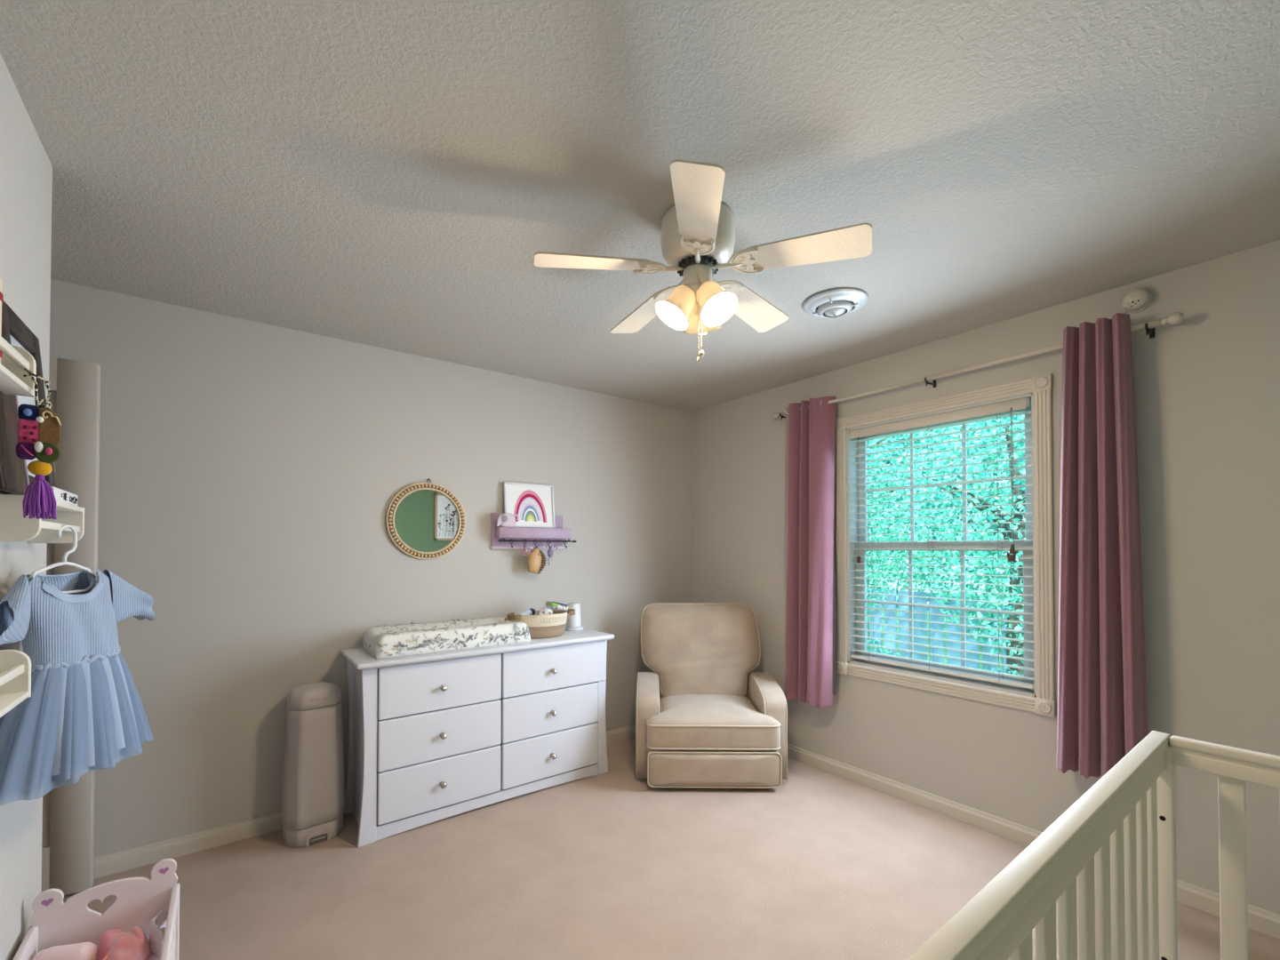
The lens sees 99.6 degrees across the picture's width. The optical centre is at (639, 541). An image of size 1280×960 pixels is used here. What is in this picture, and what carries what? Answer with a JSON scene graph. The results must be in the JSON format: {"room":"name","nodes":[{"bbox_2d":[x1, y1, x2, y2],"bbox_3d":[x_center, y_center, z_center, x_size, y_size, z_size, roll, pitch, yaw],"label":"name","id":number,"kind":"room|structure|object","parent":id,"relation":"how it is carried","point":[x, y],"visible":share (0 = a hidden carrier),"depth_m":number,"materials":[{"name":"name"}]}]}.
{"room":"bedroom","nodes":[
{"label":"bedroom","id":0,"kind":"room"},
{"bbox_2d":[0,53,52,959],"bbox_3d":[-0.897,0.142,0.417,0.110,2.440,2.686,1,-1,-37],"label":"wall","id":1,"kind":"structure","parent":0,"point":[26,169],"depth_m":1.33,"materials":[{"name":"grey paint"}]},
{"bbox_2d":[0,649,31,717],"bbox_3d":[-1.105,0.254,0.861,0.100,0.095,0.430,1,-1,-37],"label":"wall rack","id":2,"kind":"object","parent":1,"relation":"attached to","point":[15,666],"visible":1,"depth_m":1.03,"materials":[{"name":"beige paint"}]},
{"bbox_2d":[0,335,36,397],"bbox_3d":[-1.106,-0.335,0.870,0.100,0.095,0.430,1,-1,-37],"label":"wall rack","id":3,"kind":"object","parent":1,"relation":"attached to","point":[15,359],"visible":0.95,"depth_m":1.03,"materials":[{"name":"beige paint"}]},
{"bbox_2d":[0,278,3,363],"bbox_3d":[-1.130,-0.383,0.929,0.031,0.168,0.071,1,-1,-37],"label":"book","id":4,"kind":"object","parent":3,"relation":"on","point":[1,281],"visible":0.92,"depth_m":0.96,"materials":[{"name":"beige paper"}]},
{"bbox_2d":[16,368,61,519],"bbox_3d":[-1.165,-0.189,1.049,0.059,0.292,0.032,1,-1,-37],"label":"pendant","id":5,"kind":"object","parent":3,"relation":"hanging from","point":[39,428],"visible":1,"depth_m":1.04,"materials":[{"name":"multicoloured"}]},
{"bbox_2d":[0,493,84,543],"bbox_3d":[-1.393,-0.044,1.243,0.100,0.095,0.430,1,-1,-37],"label":"wall rack","id":6,"kind":"object","parent":1,"relation":"attached to","point":[13,526],"visible":0.81,"depth_m":1.10,"materials":[{"name":"beige paint"}]},
{"bbox_2d":[0,391,29,494],"bbox_3d":[-1.228,-0.211,1.044,0.040,0.235,0.170,1,-1,-37],"label":"picture frame","id":7,"kind":"object","parent":6,"relation":"on","point":[14,479],"visible":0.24,"depth_m":1.05,"materials":[{"name":"brown wood"}]},
{"bbox_2d":[1,300,55,494],"bbox_3d":[-1.400,-0.298,1.230,0.057,0.415,0.300,1,-1,-37],"label":"picture frame","id":8,"kind":"object","parent":6,"relation":"on","point":[14,331],"visible":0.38,"depth_m":1.24,"materials":[{"name":"brown wood"}]},
{"bbox_2d":[27,524,95,593],"bbox_3d":[-1.361,0.043,1.276,0.008,0.166,0.180,0,-1,-9],"label":"clothes hanger","id":9,"kind":"object","parent":6,"relation":"hanging from","point":[34,573],"visible":0.94,"depth_m":1.29,"materials":[{"name":"white paint"}]},
{"bbox_2d":[0,567,155,805],"bbox_3d":[-1.345,0.309,1.306,0.152,0.487,0.471,0,-1,-9],"label":"dress","id":10,"kind":"object","parent":9,"relation":"hanging from","point":[84,712],"visible":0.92,"depth_m":1.24,"materials":[{"name":"blue fabric"}]},
{"bbox_2d":[51,486,78,506],"bbox_3d":[-1.399,-0.107,1.310,0.018,0.030,0.240,1,-1,-37],"label":"block","id":11,"kind":"object","parent":6,"relation":"on","point":[60,495],"visible":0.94,"depth_m":1.30,"materials":[{"name":"white paint"}]},
{"bbox_2d":[49,279,692,857],"bbox_3d":[-1.723,0.174,2.726,5.520,2.440,0.120,1,-1,-37],"label":"wall","id":12,"kind":"structure","parent":0,"point":[251,472],"depth_m":2.66,"materials":[{"name":"grey paint"}]},
{"bbox_2d":[40,357,100,895],"bbox_3d":[-2.485,0.329,1.975,0.722,2.086,0.140,0,-1,-32],"label":"door","id":13,"kind":"structure","parent":12,"relation":"in","point":[68,833],"depth_m":2.12,"materials":[{"name":"beige paint"}]},
{"bbox_2d":[93,724,635,879],"bbox_3d":[-1.233,1.358,2.999,4.150,0.080,0.014,1,-1,-37],"label":"baseboard","id":14,"kind":"structure","parent":12,"relation":"attached to","point":[109,864],"depth_m":2.41,"materials":[{"name":"beige paint"}]},
{"bbox_2d":[385,478,465,559],"bbox_3d":[-1.195,-0.126,3.040,0.432,0.457,0.030,1,-1,-37],"label":"round mirror","id":15,"kind":"object","parent":12,"relation":"attached to","point":[424,520],"visible":1,"depth_m":3.03,"materials":[{"name":"beige mirror"}]},
{"bbox_2d":[394,489,458,551],"bbox_3d":[-1.195,-0.114,3.041,0.360,0.360,0.001,1,-1,-37],"label":"mirror glass","id":16,"kind":"object","parent":15,"relation":"attached to","point":[426,520],"depth_m":3.04,"materials":[{"name":"green mirror"}]},
{"bbox_2d":[490,512,575,549],"bbox_3d":[-0.654,-0.059,3.410,0.566,0.220,0.093,1,-1,-37],"label":"wall shelf","id":17,"kind":"object","parent":12,"relation":"attached to","point":[502,538],"visible":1,"depth_m":3.36,"materials":[{"name":"paint"}]},
{"bbox_2d":[496,512,519,527],"bbox_3d":[-0.800,-0.127,3.257,0.137,0.083,0.040,1,-1,-37],"label":"plush toy","id":18,"kind":"object","parent":17,"relation":"on","point":[506,519],"visible":1,"depth_m":3.24,"materials":[{"name":"grey"}]},
{"bbox_2d":[519,545,534,555],"bbox_3d":[-0.699,0.060,3.326,0.093,0.058,0.032,1,-1,-37],"label":"bow","id":19,"kind":"object","parent":17,"relation":"hanging from","point":[525,548],"visible":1,"depth_m":3.32,"materials":[{"name":"pink fabric"}]},
{"bbox_2d":[503,481,555,527],"bbox_3d":[-0.692,-0.223,3.398,0.336,0.278,0.048,1,-1,-37],"label":"picture","id":20,"kind":"object","parent":17,"relation":"on","point":[533,505],"visible":0.95,"depth_m":3.40,"materials":[{"name":"white paper"}]},
{"bbox_2d":[527,547,546,574],"bbox_3d":[-0.641,0.122,3.370,0.122,0.170,0.031,1,-1,-37],"label":"brush","id":21,"kind":"object","parent":17,"relation":"hanging from","point":[534,559],"visible":1,"depth_m":3.35,"materials":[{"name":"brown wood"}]},
{"bbox_2d":[545,544,557,564],"bbox_3d":[-0.561,0.087,3.431,0.080,0.125,0.020,1,-1,-37],"label":"bow","id":22,"kind":"object","parent":17,"relation":"hanging from","point":[550,549],"visible":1,"depth_m":3.42,"materials":[{"name":"purple fabric"}]},
{"bbox_2d":[0,0,1279,412],"bbox_3d":[-0.588,-1.117,1.258,5.520,0.100,3.860,1,-1,-37],"label":"ceiling","id":23,"kind":"structure","parent":0,"point":[388,174],"depth_m":1.51,"materials":[{"name":"grey paint"}]},
{"bbox_2d":[533,159,872,362],"bbox_3d":[0.190,-0.814,1.808,1.026,0.488,1.019,1,-1,-37],"label":"ceiling fan","id":24,"kind":"object","parent":23,"relation":"hanging from","point":[698,236],"visible":1,"depth_m":1.70,"materials":[{"name":"white wood"}]},
{"bbox_2d":[802,288,868,319],"bbox_3d":[0.857,-1.012,2.376,0.272,0.077,0.272,1,-1,-37],"label":"ceiling vent","id":25,"kind":"object","parent":23,"relation":"in","point":[834,303],"visible":1,"depth_m":2.32,"materials":[{"name":"white metal"}]},
{"bbox_2d":[63,736,1279,959],"bbox_3d":[-0.588,1.423,1.222,5.520,0.100,3.860,1,-1,-37],"label":"floor","id":26,"kind":"structure","parent":0,"point":[820,864],"depth_m":2.21,"materials":[{"name":"beige carpet"}]},
{"bbox_2d":[12,858,179,959],"bbox_3d":[-1.284,1.134,1.261,0.292,0.479,0.500,1,-1,-37],"label":"crib","id":27,"kind":"object","parent":26,"relation":"on","point":[54,922],"visible":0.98,"depth_m":1.44,"materials":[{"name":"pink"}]},
{"bbox_2d":[146,938,158,959],"bbox_3d":[-1.284,1.158,1.261,0.244,0.150,0.440,1,-1,-37],"label":"mattress","id":28,"kind":"object","parent":27,"relation":"on","point":[152,956],"visible":0.02,"depth_m":1.41,"materials":[{"name":"pink fabric"}]},
{"bbox_2d":[32,941,96,959],"bbox_3d":[-1.434,1.046,1.343,0.112,0.072,0.072,0,-1,-13],"label":"pillow","id":29,"kind":"object","parent":28,"relation":"on","point":[84,950],"visible":1,"depth_m":1.34,"materials":[{"name":"pink fabric"}]},
{"bbox_2d":[95,926,151,959],"bbox_3d":[-1.329,1.047,1.385,0.115,0.067,0.213,1,-1,-37],"label":"blanket","id":30,"kind":"object","parent":28,"relation":"on","point":[116,944],"visible":0.99,"depth_m":1.39,"materials":[{"name":"pink fabric"}]},
{"bbox_2d":[149,910,167,959],"bbox_3d":[-1.285,1.045,1.444,0.042,0.078,0.145,1,-1,-37],"label":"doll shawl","id":31,"kind":"object","parent":28,"relation":"on","point":[158,924],"visible":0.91,"depth_m":1.42,"materials":[{"name":"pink fabric"}]},
{"bbox_2d":[281,682,344,847],"bbox_3d":[-1.553,1.041,2.577,0.250,0.701,0.231,1,-1,-40],"label":"pail","id":32,"kind":"object","parent":26,"relation":"on","point":[313,793],"visible":1,"depth_m":2.49,"materials":[{"name":"grey plastic"}]},
{"bbox_2d":[340,627,614,847],"bbox_3d":[-0.847,0.979,3.015,1.396,0.838,0.458,1,-1,-37],"label":"dresser","id":33,"kind":"object","parent":26,"relation":"on","point":[437,736],"visible":0.99,"depth_m":2.77,"materials":[{"name":"white paint"}]},
{"bbox_2d":[361,616,530,659],"bbox_3d":[-1.025,0.495,2.895,0.796,0.125,0.396,1,-1,-37],"label":"changing pad","id":34,"kind":"object","parent":33,"relation":"on","point":[386,642],"visible":1,"depth_m":2.76,"materials":[{"name":"white fabric"}]},
{"bbox_2d":[507,608,575,638],"bbox_3d":[-0.581,0.490,3.208,0.420,0.144,0.242,1,-1,-33],"label":"rope basket","id":35,"kind":"object","parent":33,"relation":"on","point":[553,625],"visible":0.84,"depth_m":3.11,"materials":[{"name":"beige fabric"}]},
{"bbox_2d":[518,608,535,615],"bbox_3d":[-0.665,0.430,3.182,0.045,0.066,0.110,-1,-1,41],"label":"baby bottle","id":36,"kind":"object","parent":35,"relation":"in","point":[531,612],"visible":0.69,"depth_m":3.17,"materials":[{"name":"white plastic"}]},
{"bbox_2d":[536,608,552,615],"bbox_3d":[-0.562,0.432,3.180,0.093,0.079,0.111,1,-1,-37],"label":"cloth","id":37,"kind":"object","parent":35,"relation":"in","point":[544,611],"visible":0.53,"depth_m":3.15,"materials":[{"name":"white fabric"}]},
{"bbox_2d":[545,600,567,610],"bbox_3d":[-0.502,0.393,3.271,0.114,0.055,0.104,0,-1,-29],"label":"pack","id":38,"kind":"object","parent":35,"relation":"in","point":[552,604],"visible":1,"depth_m":3.23,"materials":[{"name":"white plastic"}]},
{"bbox_2d":[565,602,583,631],"bbox_3d":[-0.427,0.482,3.466,0.126,0.168,0.126,1,-1,-37],"label":"lidded canister","id":39,"kind":"object","parent":33,"relation":"on","point":[573,623],"visible":0.91,"depth_m":3.43,"materials":[{"name":"white paint"}]},
{"bbox_2d":[635,602,787,788],"bbox_3d":[0.417,0.908,3.366,0.876,0.990,0.725,0,-1,1],"label":"recliner chair","id":40,"kind":"object","parent":26,"relation":"on","point":[706,732],"visible":1,"depth_m":3.17,"materials":[{"name":"beige fabric"}]},
{"bbox_2d":[647,694,780,750],"bbox_3d":[0.418,1.070,3.313,0.753,0.204,0.602,0,-1,1],"label":"seat cushion","id":41,"kind":"object","parent":40,"relation":"on","point":[684,722],"depth_m":3.02,"materials":[{"name":"beige fabric"}]},
{"bbox_2d":[905,730,1279,959],"bbox_3d":[0.965,0.915,0.644,1.370,0.900,0.735,1,-1,-37],"label":"crib","id":42,"kind":"object","parent":26,"relation":"on","point":[1114,848],"visible":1,"depth_m":1.06,"materials":[{"name":"beige paint"}]},
{"bbox_2d":[691,240,1279,914],"bbox_3d":[1.594,0.175,2.830,0.120,2.440,3.740,1,-1,-37],"label":"wall","id":43,"kind":"structure","parent":0,"point":[1207,384],"depth_m":2.15,"materials":[{"name":"grey paint"}]},
{"bbox_2d":[835,372,1055,717],"bbox_3d":[1.553,0.021,2.863,0.145,1.528,1.080,1,-1,-37],"label":"window","id":44,"kind":"structure","parent":43,"relation":"in","point":[1040,700],"depth_m":2.75,"materials":[{"name":"beige paint"}]},
{"bbox_2d":[849,397,1034,688],"bbox_3d":[1.534,0.011,2.848,0.070,1.345,0.910,1,-1,-37],"label":"window blind","id":45,"kind":"object","parent":44,"relation":"attached to","point":[1020,404],"visible":0.89,"depth_m":2.78,"materials":[{"name":"beige paint"}]},
{"bbox_2d":[771,312,1183,419],"bbox_3d":[1.479,-0.822,2.804,0.112,0.060,1.919,1,-1,-37],"label":"curtain rod","id":46,"kind":"object","parent":43,"relation":"attached to","point":[1176,317],"visible":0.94,"depth_m":2.50,"materials":[{"name":"beige metal"}]},
{"bbox_2d":[784,396,836,707],"bbox_3d":[1.007,0.062,3.315,0.136,1.843,0.388,1,-1,-37],"label":"curtain","id":47,"kind":"object","parent":46,"relation":"hanging from","point":[810,671],"visible":1,"depth_m":3.24,"materials":[{"name":"pink fabric"}]},
{"bbox_2d":[1056,312,1148,778],"bbox_3d":[1.842,0.034,2.182,0.088,1.846,0.298,1,-1,-37],"label":"curtain","id":48,"kind":"object","parent":46,"relation":"hanging from","point":[1102,698],"visible":0.93,"depth_m":2.16,"materials":[{"name":"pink fabric"}]},
{"bbox_2d":[787,744,1279,939],"bbox_3d":[1.505,1.355,2.821,0.014,0.080,3.620,1,-1,-37],"label":"baseboard","id":49,"kind":"structure","parent":43,"relation":"attached to","point":[1260,920],"depth_m":2.64,"materials":[{"name":"beige paint"}]},
{"bbox_2d":[1120,288,1152,313],"bbox_3d":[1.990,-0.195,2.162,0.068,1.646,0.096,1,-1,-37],"label":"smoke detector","id":50,"kind":"object","parent":43,"relation":"attached to","point":[1137,300],"visible":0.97,"depth_m":2.16,"materials":[{"name":"beige paint"}]},
{"label":"outside","id":51,"kind":"structure","parent":0,"visible":0},
{"bbox_2d":[868,607,1001,671],"bbox_3d":[6.547,2.190,9.566,15.800,0.100,19.000,1,-1,-37],"label":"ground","id":52,"kind":"structure","parent":51,"point":[928,619],"depth_m":12.29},
{"bbox_2d":[866,638,901,655],"bbox_3d":[1.987,1.484,5.153,0.917,1.217,1.292,1,-1,-37],"label":"shrub","id":53,"kind":"object","parent":52,"relation":"on","point":[870,648],"visible":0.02,"depth_m":4.95,"materials":[{"name":"green plant"}]},
{"bbox_2d":[866,437,910,620],"bbox_3d":[2.401,0.147,6.867,1.909,3.917,1.848,0,-1,20],"label":"tree","id":54,"kind":"object","parent":52,"relation":"on","point":[884,515],"visible":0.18,"depth_m":6.40,"materials":[{"name":"green plant"}]},
{"bbox_2d":[866,427,962,642],"bbox_3d":[3.710,-0.404,9.007,2.184,5.079,3.169,1,-1,-35],"label":"tree","id":55,"kind":"object","parent":52,"relation":"on","point":[916,435],"visible":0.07,"depth_m":8.25,"materials":[{"name":"green plant"}]},
{"bbox_2d":[866,588,1007,672],"bbox_3d":[3.659,1.353,6.932,0.060,1.400,7.100,1,-1,-37],"label":"wooden fence","id":56,"kind":"object","parent":52,"relation":"on","point":[918,600],"visible":0.07,"depth_m":6.87,"materials":[{"name":"blue"}]},
{"bbox_2d":[867,415,1023,633],"bbox_3d":[7.008,-0.980,10.825,4.013,6.279,9.680,1,-1,-37],"label":"tree","id":57,"kind":"object","parent":52,"relation":"on","point":[973,435],"visible":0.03,"depth_m":10.97,"materials":[{"name":"green plant"}]},
{"bbox_2d":[902,414,1025,675],"bbox_3d":[3.630,0.163,5.234,1.743,3.840,2.052,1,-1,-37],"label":"tree","id":58,"kind":"object","parent":52,"relation":"on","point":[1018,517],"visible":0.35,"depth_m":5.22,"materials":[{"name":"green plant"}]},
{"bbox_2d":[969,415,1024,589],"bbox_3d":[5.660,-0.526,6.459,2.154,5.250,3.107,1,-1,-37],"label":"tree","id":59,"kind":"object","parent":52,"relation":"on","point":[1015,445],"visible":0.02,"depth_m":7.18,"materials":[{"name":"green plant"}]},
{"bbox_2d":[979,660,1023,675],"bbox_3d":[2.884,1.491,3.997,0.928,1.174,1.333,1,-1,-37],"label":"shrub","id":60,"kind":"object","parent":52,"relation":"on","point":[1015,672],"visible":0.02,"depth_m":4.11,"materials":[{"name":"green plant"}]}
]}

